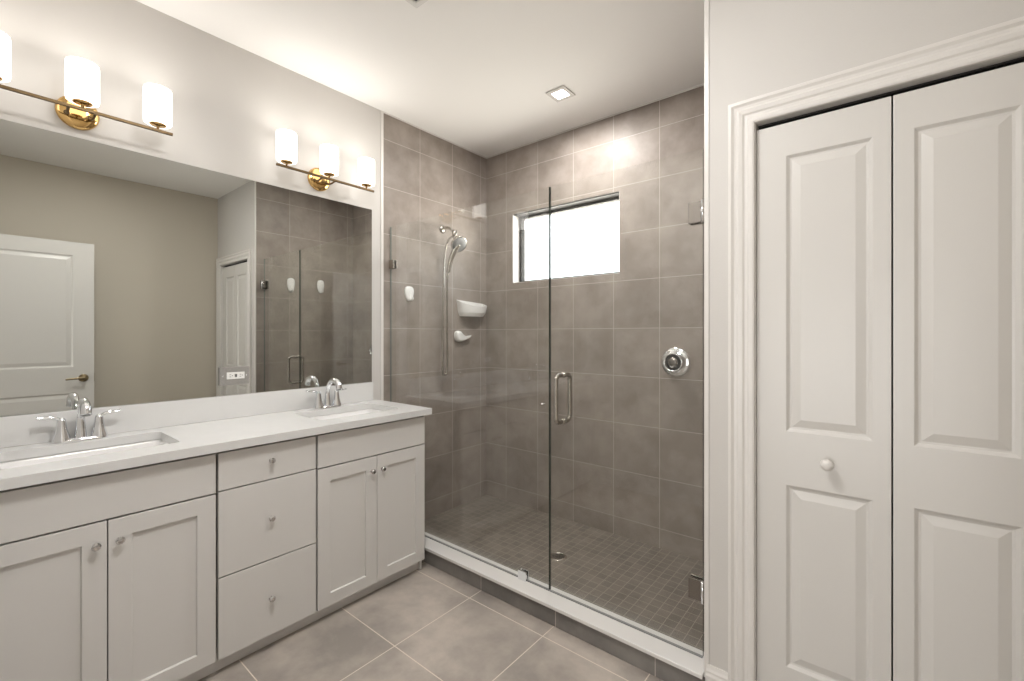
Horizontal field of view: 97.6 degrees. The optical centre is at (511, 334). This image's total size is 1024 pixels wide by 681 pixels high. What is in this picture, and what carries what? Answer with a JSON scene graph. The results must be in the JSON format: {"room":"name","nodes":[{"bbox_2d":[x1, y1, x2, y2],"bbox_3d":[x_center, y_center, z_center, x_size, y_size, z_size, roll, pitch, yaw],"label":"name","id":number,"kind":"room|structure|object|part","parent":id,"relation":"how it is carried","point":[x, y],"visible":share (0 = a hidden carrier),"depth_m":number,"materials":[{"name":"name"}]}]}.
{"room":"bathroom","nodes":[
{"label":"bathroom","id":0,"kind":"room"},
{"bbox_2d":[0,0,485,518],"bbox_3d":[-1.113,-0.060,2.609,0.100,2.740,2.932,0,0,39],"label":"wall","id":1,"kind":"structure","parent":0,"point":[230,102],"depth_m":2.61,"materials":[{"name":"white paint"}]},
{"bbox_2d":[0,31,172,135],"bbox_3d":[-1.661,-0.922,1.729,0.168,0.217,0.562,0,0,39],"label":"wall sconce","id":2,"kind":"object","parent":1,"relation":"attached to","point":[77,109],"visible":1,"depth_m":1.72,"materials":[{"name":"white glass"}]},
{"bbox_3d":[-1.779,-0.956,1.528,0.097,0.149,0.097,0,0,39],"label":"lamp shade","id":3,"kind":"part","parent":2,"relation":"part of","materials":[{"name":"white glass"}]},
{"bbox_3d":[-1.693,-0.858,1.712,0.101,0.026,0.018,0,0,39],"label":"arm","id":4,"kind":"part","parent":2,"relation":"part of","materials":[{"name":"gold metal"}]},
{"bbox_3d":[-1.716,-0.878,1.774,0.026,0.129,0.129,0,0,39],"label":"plate","id":5,"kind":"part","parent":2,"relation":"part of","materials":[{"name":"gold metal"}]},
{"bbox_3d":[-1.633,-0.956,1.706,0.097,0.149,0.097,0,0,39],"label":"lamp shade","id":6,"kind":"part","parent":2,"relation":"part of","materials":[{"name":"white glass"}]},
{"bbox_3d":[-1.650,-0.858,1.764,0.101,0.026,0.018,0,0,39],"label":"arm","id":7,"kind":"part","parent":2,"relation":"part of","materials":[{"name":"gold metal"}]},
{"bbox_3d":[-1.487,-0.956,1.884,0.097,0.149,0.097,0,0,39],"label":"lamp shade","id":8,"kind":"part","parent":2,"relation":"part of","materials":[{"name":"white glass"}]},
{"bbox_2d":[0,119,371,415],"bbox_3d":[-1.403,-0.242,2.172,0.006,1.076,1.650,0,0,39],"label":"mirror","id":9,"kind":"object","parent":1,"relation":"attached to","point":[127,277],"visible":1,"depth_m":1.98,"materials":[{"name":"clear mirror"}]},
{"bbox_2d":[219,366,248,385],"bbox_3d":[-1.362,0.203,2.203,0.017,0.088,0.130,0,0,39],"label":"outlet","id":10,"kind":"object","parent":9,"relation":"attached to","point":[240,374],"visible":1,"depth_m":2.20,"materials":[{"name":"plastic"}]},
{"bbox_2d":[227,372,244,378],"bbox_3d":[-1.356,0.202,2.202,0.004,0.034,0.079,0,0,39],"label":"receptacle","id":11,"kind":"object","parent":10,"relation":"attached to","point":[230,375],"depth_m":2.20,"materials":[{"name":"white plastic"}]},
{"bbox_2d":[0,382,372,447],"bbox_3d":[-1.399,0.354,2.164,0.019,0.112,1.660,0,0,39],"label":"backsplash","id":12,"kind":"structure","parent":1,"relation":"attached to","point":[15,430],"depth_m":2.01,"materials":[{"name":"white stone"}]},
{"bbox_2d":[276,129,374,192],"bbox_3d":[-1.034,-0.922,2.494,0.168,0.217,0.562,0,0,39],"label":"wall sconce","id":13,"kind":"object","parent":1,"relation":"attached to","point":[319,179],"visible":1,"depth_m":2.44,"materials":[{"name":"white glass"}]},
{"bbox_3d":[-1.152,-0.956,2.293,0.097,0.149,0.097,0,0,39],"label":"lamp shade","id":14,"kind":"part","parent":13,"relation":"part of","materials":[{"name":"white glass"}]},
{"bbox_3d":[-1.088,-0.878,2.539,0.026,0.129,0.129,0,0,39],"label":"plate","id":15,"kind":"part","parent":13,"relation":"part of","materials":[{"name":"gold metal"}]},
{"bbox_3d":[-1.006,-0.956,2.471,0.097,0.149,0.097,0,0,39],"label":"lamp shade","id":16,"kind":"part","parent":13,"relation":"part of","materials":[{"name":"white glass"}]},
{"bbox_3d":[-0.860,-0.956,2.649,0.097,0.149,0.097,0,0,39],"label":"lamp shade","id":17,"kind":"part","parent":13,"relation":"part of","materials":[{"name":"white glass"}]},
{"bbox_2d":[381,111,383,400],"bbox_3d":[-0.831,-0.066,2.870,0.004,2.728,0.020,0,0,39],"label":"trim","id":18,"kind":"structure","parent":1,"relation":"attached to","point":[382,112],"depth_m":2.87,"materials":[{"name":"white paint"}]},
{"bbox_2d":[404,286,413,300],"bbox_3d":[-0.680,-0.275,3.022,0.045,0.101,0.075,0,0,39],"label":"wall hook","id":19,"kind":"object","parent":1,"relation":"attached to","point":[409,291],"visible":1,"depth_m":3.02,"materials":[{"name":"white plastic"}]},
{"bbox_2d":[439,225,466,375],"bbox_3d":[-0.420,-0.250,3.220,0.195,1.099,0.122,0,0,39],"label":"shower","id":20,"kind":"object","parent":1,"relation":"attached to","point":[459,243],"visible":1,"depth_m":3.22,"materials":[{"name":"silver metal"}]},
{"bbox_3d":[-0.455,-0.749,3.229,0.116,0.063,0.023,0,0,35],"label":"arm","id":21,"kind":"part","parent":20,"relation":"part of","materials":[{"name":"silver metal"}]},
{"bbox_2d":[454,331,470,341],"bbox_3d":[-0.370,0.014,3.404,0.039,0.083,0.158,0,0,39],"label":"soap holder","id":22,"kind":"object","parent":1,"relation":"attached to","point":[459,336],"visible":1,"depth_m":3.36,"materials":[{"name":"white ceramic"}]},
{"bbox_2d":[457,300,486,316],"bbox_3d":[-0.289,-0.199,3.455,0.098,0.124,0.287,0,0,39],"label":"corner shelf","id":23,"kind":"object","parent":1,"relation":"attached to","point":[465,308],"visible":1,"depth_m":3.40,"materials":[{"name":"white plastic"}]},
{"bbox_2d":[136,0,703,156],"bbox_3d":[-0.563,-1.480,0.835,3.200,0.100,4.977,0,0,39],"label":"ceiling","id":24,"kind":"structure","parent":0,"point":[475,75],"depth_m":2.28,"materials":[{"name":"paint"}]},
{"bbox_2d":[406,0,427,7],"bbox_3d":[-0.394,-1.424,1.743,0.300,0.012,0.300,0,0,39],"label":"ceiling vent","id":25,"kind":"object","parent":24,"relation":"in","point":[416,3],"visible":1,"depth_m":1.92,"materials":[{"name":"white plastic"}]},
{"bbox_2d":[546,85,574,101],"bbox_3d":[0.288,-1.425,2.661,0.128,0.008,0.128,0,0,39],"label":"recessed light","id":26,"kind":"object","parent":24,"relation":"in","point":[561,93],"visible":1,"depth_m":2.65,"materials":[{"name":"white paint"}]},
{"bbox_2d":[552,90,568,98],"bbox_3d":[0.288,-1.427,2.661,0.079,0.005,0.079,0,0,39],"label":"diffuser","id":27,"kind":"object","parent":26,"relation":"attached to","point":[557,94],"depth_m":2.66,"materials":[{"name":"white"}]},
{"bbox_2d":[198,495,892,680],"bbox_3d":[-0.563,1.354,0.835,3.200,0.112,4.977,0,0,39],"label":"floor","id":28,"kind":"structure","parent":0,"point":[428,623],"depth_m":2.06,"materials":[{"name":"tile"}]},
{"bbox_2d":[0,453,215,680],"bbox_3d":[-1.506,0.876,1.618,0.529,0.866,0.624,0,0,39],"label":"base cabinet","id":29,"kind":"object","parent":28,"relation":"on","point":[106,576],"visible":0.99,"depth_m":1.47,"materials":[{"name":"grey wood"}]},
{"bbox_3d":[-1.426,0.926,1.352,0.019,0.636,0.306,0,0,39],"label":"door","id":30,"kind":"part","parent":29,"relation":"part of","materials":[{"name":"white paint"}]},
{"bbox_3d":[-1.330,0.679,1.434,0.024,0.025,0.026,0,0,39],"label":"knob","id":31,"kind":"part","parent":29,"relation":"part of","materials":[{"name":"grey metal"}]},
{"bbox_3d":[-1.327,0.529,1.472,0.019,0.148,0.616,0,0,39],"label":"false drawer","id":32,"kind":"part","parent":29,"relation":"part of","materials":[{"name":"white paint"}]},
{"bbox_3d":[-1.293,0.679,1.480,0.024,0.025,0.026,0,0,39],"label":"knob","id":33,"kind":"part","parent":29,"relation":"part of","materials":[{"name":"grey metal"}]},
{"bbox_3d":[-1.229,0.926,1.591,0.019,0.636,0.307,0,0,39],"label":"door","id":34,"kind":"part","parent":29,"relation":"part of","materials":[{"name":"white paint"}]},
{"bbox_2d":[0,382,431,490],"bbox_3d":[-1.189,0.370,2.010,0.540,0.145,1.689,0,0,39],"label":"countertop","id":35,"kind":"structure","parent":29,"relation":"on","point":[208,425],"depth_m":1.88,"materials":[{"name":"white stone"}]},
{"bbox_2d":[35,398,121,443],"bbox_3d":[-1.634,0.325,1.709,0.167,0.169,0.242,0,0,39],"label":"faucet","id":36,"kind":"object","parent":35,"relation":"on","point":[61,434],"visible":1,"depth_m":1.72,"materials":[{"name":"silver metal"}]},
{"bbox_3d":[-1.730,0.321,1.680,0.025,0.034,0.076,0,0,39],"label":"lever","id":37,"kind":"part","parent":36,"relation":"part of","materials":[{"name":"silver metal"}]},
{"bbox_3d":[-1.711,0.360,1.703,0.056,0.087,0.056,0,0,39],"label":"handle post","id":38,"kind":"part","parent":36,"relation":"part of","materials":[{"name":"silver metal"}]},
{"bbox_3d":[-1.677,0.403,1.744,0.054,0.013,0.156,0,0,39],"label":"plate","id":39,"kind":"part","parent":36,"relation":"part of","materials":[{"name":"silver metal"}]},
{"bbox_3d":[-1.631,0.321,1.706,0.158,0.162,0.039,0,0,39],"label":"spout","id":40,"kind":"part","parent":36,"relation":"part of","materials":[{"name":"silver metal"}]},
{"bbox_3d":[-1.644,0.360,1.785,0.056,0.087,0.056,0,0,39],"label":"handle post","id":41,"kind":"part","parent":36,"relation":"part of","materials":[{"name":"silver metal"}]},
{"bbox_3d":[-1.625,0.321,1.808,0.025,0.034,0.076,0,0,39],"label":"lever","id":42,"kind":"part","parent":36,"relation":"part of","materials":[{"name":"silver metal"}]},
{"bbox_2d":[0,440,167,468],"bbox_3d":[-1.519,0.516,1.628,0.331,0.144,0.491,0,0,39],"label":"sink","id":43,"kind":"object","parent":35,"relation":"in","point":[97,451],"visible":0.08,"depth_m":1.70,"materials":[{"name":"white ceramic"}]},
{"bbox_2d":[306,378,345,408],"bbox_3d":[-1.007,0.325,2.474,0.167,0.169,0.202,0,0,39],"label":"faucet","id":44,"kind":"object","parent":35,"relation":"on","point":[318,404],"visible":1,"depth_m":2.50,"materials":[{"name":"silver metal"}]},
{"bbox_3d":[-1.071,0.360,2.483,0.056,0.087,0.056,0,0,39],"label":"handle post","id":45,"kind":"part","parent":44,"relation":"part of","materials":[{"name":"silver metal"}]},
{"bbox_3d":[-1.037,0.403,2.524,0.054,0.013,0.156,0,0,39],"label":"plate","id":46,"kind":"part","parent":44,"relation":"part of","materials":[{"name":"silver metal"}]},
{"bbox_3d":[-0.991,0.321,2.487,0.158,0.162,0.039,0,0,39],"label":"spout","id":47,"kind":"part","parent":44,"relation":"part of","materials":[{"name":"silver metal"}]},
{"bbox_3d":[-1.004,0.360,2.565,0.056,0.087,0.056,0,0,39],"label":"handle post","id":48,"kind":"part","parent":44,"relation":"part of","materials":[{"name":"silver metal"}]},
{"bbox_2d":[309,409,380,419],"bbox_3d":[-0.879,0.516,2.409,0.331,0.144,0.491,0,0,39],"label":"sink","id":49,"kind":"object","parent":35,"relation":"in","point":[364,411],"visible":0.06,"depth_m":2.55,"materials":[{"name":"white ceramic"}]},
{"bbox_2d":[213,436,315,672],"bbox_3d":[-1.183,0.876,2.011,0.529,0.866,0.392,0,0,39],"label":"base cabinet","id":50,"kind":"object","parent":28,"relation":"on","point":[265,494],"visible":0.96,"depth_m":1.84,"materials":[{"name":"grey wood"}]},
{"bbox_3d":[-1.005,1.089,1.864,0.019,0.310,0.382,0,0,39],"label":"drawer","id":51,"kind":"part","parent":50,"relation":"part of","materials":[{"name":"white paint"}]},
{"bbox_3d":[-1.005,0.766,1.864,0.019,0.326,0.382,0,0,39],"label":"drawer","id":52,"kind":"part","parent":50,"relation":"part of","materials":[{"name":"white paint"}]},
{"bbox_3d":[-1.005,0.527,1.864,0.019,0.144,0.382,0,0,39],"label":"drawer","id":53,"kind":"part","parent":50,"relation":"part of","materials":[{"name":"white paint"}]},
{"bbox_3d":[-0.989,1.091,1.850,0.024,0.025,0.026,0,0,39],"label":"knob","id":54,"kind":"part","parent":50,"relation":"part of","materials":[{"name":"grey metal"}]},
{"bbox_3d":[-0.989,0.759,1.850,0.024,0.025,0.026,0,0,39],"label":"knob","id":55,"kind":"part","parent":50,"relation":"part of","materials":[{"name":"grey metal"}]},
{"bbox_3d":[-0.989,0.521,1.850,0.024,0.025,0.026,0,0,39],"label":"knob","id":56,"kind":"part","parent":50,"relation":"part of","materials":[{"name":"grey metal"}]},
{"bbox_2d":[312,416,424,621],"bbox_3d":[-0.863,0.876,2.402,0.529,0.866,0.618,0,0,39],"label":"base cabinet","id":57,"kind":"object","parent":28,"relation":"on","point":[370,479],"visible":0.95,"depth_m":2.22,"materials":[{"name":"grey wood"}]},
{"bbox_3d":[-0.781,0.926,2.137,0.019,0.636,0.304,0,0,39],"label":"door","id":58,"kind":"part","parent":57,"relation":"part of","materials":[{"name":"white paint"}]},
{"bbox_3d":[-0.685,0.529,2.255,0.019,0.148,0.610,0,0,39],"label":"false drawer","id":59,"kind":"part","parent":57,"relation":"part of","materials":[{"name":"white paint"}]},
{"bbox_3d":[-0.587,0.926,2.374,0.019,0.636,0.302,0,0,39],"label":"door","id":60,"kind":"part","parent":57,"relation":"part of","materials":[{"name":"white paint"}]},
{"bbox_2d":[551,552,566,560],"bbox_3d":[0.270,1.296,2.624,0.104,0.004,0.104,0,0,39],"label":"shower drain","id":61,"kind":"object","parent":28,"relation":"on","point":[558,556],"visible":0.98,"depth_m":2.62,"materials":[{"name":"silver metal"}]},
{"bbox_2d":[422,532,704,680],"bbox_3d":[-0.043,1.262,2.273,1.978,0.095,0.133,0,0,39],"label":"shower curb","id":62,"kind":"object","parent":28,"relation":"on","point":[656,657],"visible":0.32,"depth_m":1.97,"materials":[{"name":"stone"}]},
{"bbox_2d":[389,187,549,590],"bbox_3d":[-0.305,0.258,2.523,1.250,1.912,0.032,0,0,39],"label":"screen","id":63,"kind":"object","parent":62,"relation":"on","point":[523,574],"visible":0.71,"depth_m":2.21,"materials":[{"name":"clear glass"}]},
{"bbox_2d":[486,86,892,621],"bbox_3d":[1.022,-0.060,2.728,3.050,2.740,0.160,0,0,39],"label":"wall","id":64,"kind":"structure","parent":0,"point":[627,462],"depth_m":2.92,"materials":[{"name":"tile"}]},
{"bbox_2d":[384,84,703,158],"bbox_3d":[0.248,-1.426,2.628,1.980,0.008,0.975,0,0,39],"label":"trim","id":65,"kind":"structure","parent":64,"relation":"attached to","point":[701,84],"depth_m":3.05,"materials":[{"name":"white paint"}]},
{"bbox_2d":[513,191,618,282],"bbox_3d":[0.388,-0.660,3.225,0.891,0.529,0.119,0,0,39],"label":"window","id":66,"kind":"structure","parent":64,"relation":"in","point":[519,219],"depth_m":3.40,"materials":[{"name":"white plastic"}]},
{"bbox_2d":[661,347,690,376],"bbox_3d":[0.954,0.164,2.640,0.176,0.176,0.060,0,0,39],"label":"shower valve","id":67,"kind":"object","parent":64,"relation":"attached to","point":[675,361],"visible":1,"depth_m":2.63,"materials":[{"name":"silver metal"}]},
{"bbox_3d":[0.941,0.164,2.625,0.060,0.060,0.019,0,0,39],"label":"knob","id":68,"kind":"part","parent":67,"relation":"part of","materials":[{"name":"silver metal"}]},
{"bbox_3d":[0.950,0.164,2.635,0.116,0.116,0.039,0,0,39],"label":"knob","id":69,"kind":"part","parent":67,"relation":"part of","materials":[{"name":"silver metal"}]},
{"bbox_2d":[709,0,1023,671],"bbox_3d":[1.111,-0.060,1.346,0.959,2.740,0.110,0,0,39],"label":"wall","id":70,"kind":"structure","parent":0,"point":[757,47],"depth_m":1.51,"materials":[{"name":"white paint"}]},
{"bbox_2d":[704,0,708,680],"bbox_3d":[0.701,-0.060,1.613,0.016,2.740,0.010,0,0,39],"label":"trim","id":71,"kind":"structure","parent":70,"relation":"attached to","point":[706,2],"depth_m":1.61,"materials":[{"name":"white paint"}]},
{"bbox_2d":[706,663,727,680],"bbox_3d":[0.724,1.245,1.583,0.075,0.130,0.014,0,0,39],"label":"baseboard","id":72,"kind":"structure","parent":70,"relation":"attached to","point":[713,673],"depth_m":1.58,"materials":[{"name":"white paint"}]},
{"bbox_2d":[755,123,758,680],"bbox_3d":[1.129,0.299,1.331,0.713,2.022,0.110,0,0,39],"label":"trim","id":73,"kind":"structure","parent":70,"relation":"attached to","point":[756,126],"depth_m":1.52,"materials":[{"name":"white paint"}]},
{"bbox_2d":[728,16,1023,680],"bbox_3d":[1.089,0.259,1.281,0.871,2.102,0.019,0,0,39],"label":"trim","id":74,"kind":"structure","parent":70,"relation":"attached to","point":[1003,39],"depth_m":1.52,"materials":[{"name":"white paint"}]},
{"bbox_2d":[757,57,1023,680],"bbox_3d":[1.103,0.293,1.298,0.705,2.010,0.083,0,0,39],"label":"door","id":75,"kind":"structure","parent":70,"relation":"in","point":[824,175],"depth_m":1.29,"materials":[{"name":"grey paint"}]},
{"bbox_3d":[0.969,0.401,1.380,0.036,0.036,0.040,0,0,39],"label":"knob","id":76,"kind":"part","parent":75,"relation":"part of","materials":[{"name":"white paint"}]},
{"bbox_3d":[1.042,-0.060,1.972,0.080,2.740,0.983,0,0,39],"label":"wall","id":77,"kind":"structure","parent":0,"visible":0},
{"bbox_2d":[550,149,703,657],"bbox_3d":[0.458,0.258,1.897,0.715,1.912,0.136,0,0,39],"label":"shower door","id":78,"kind":"structure","parent":77,"relation":"attached to","point":[695,209],"depth_m":1.72,"materials":[{"name":"clear glass"}]},
{"bbox_3d":[0.213,0.295,2.050,0.028,0.243,0.063,0,0,39],"label":"pull handle","id":79,"kind":"part","parent":78,"relation":"part of","materials":[{"name":"silver metal"}]},
{"bbox_3d":[0.260,0.295,2.107,0.028,0.243,0.063,0,0,39],"label":"pull handle","id":80,"kind":"part","parent":78,"relation":"part of","materials":[{"name":"silver metal"}]}
]}

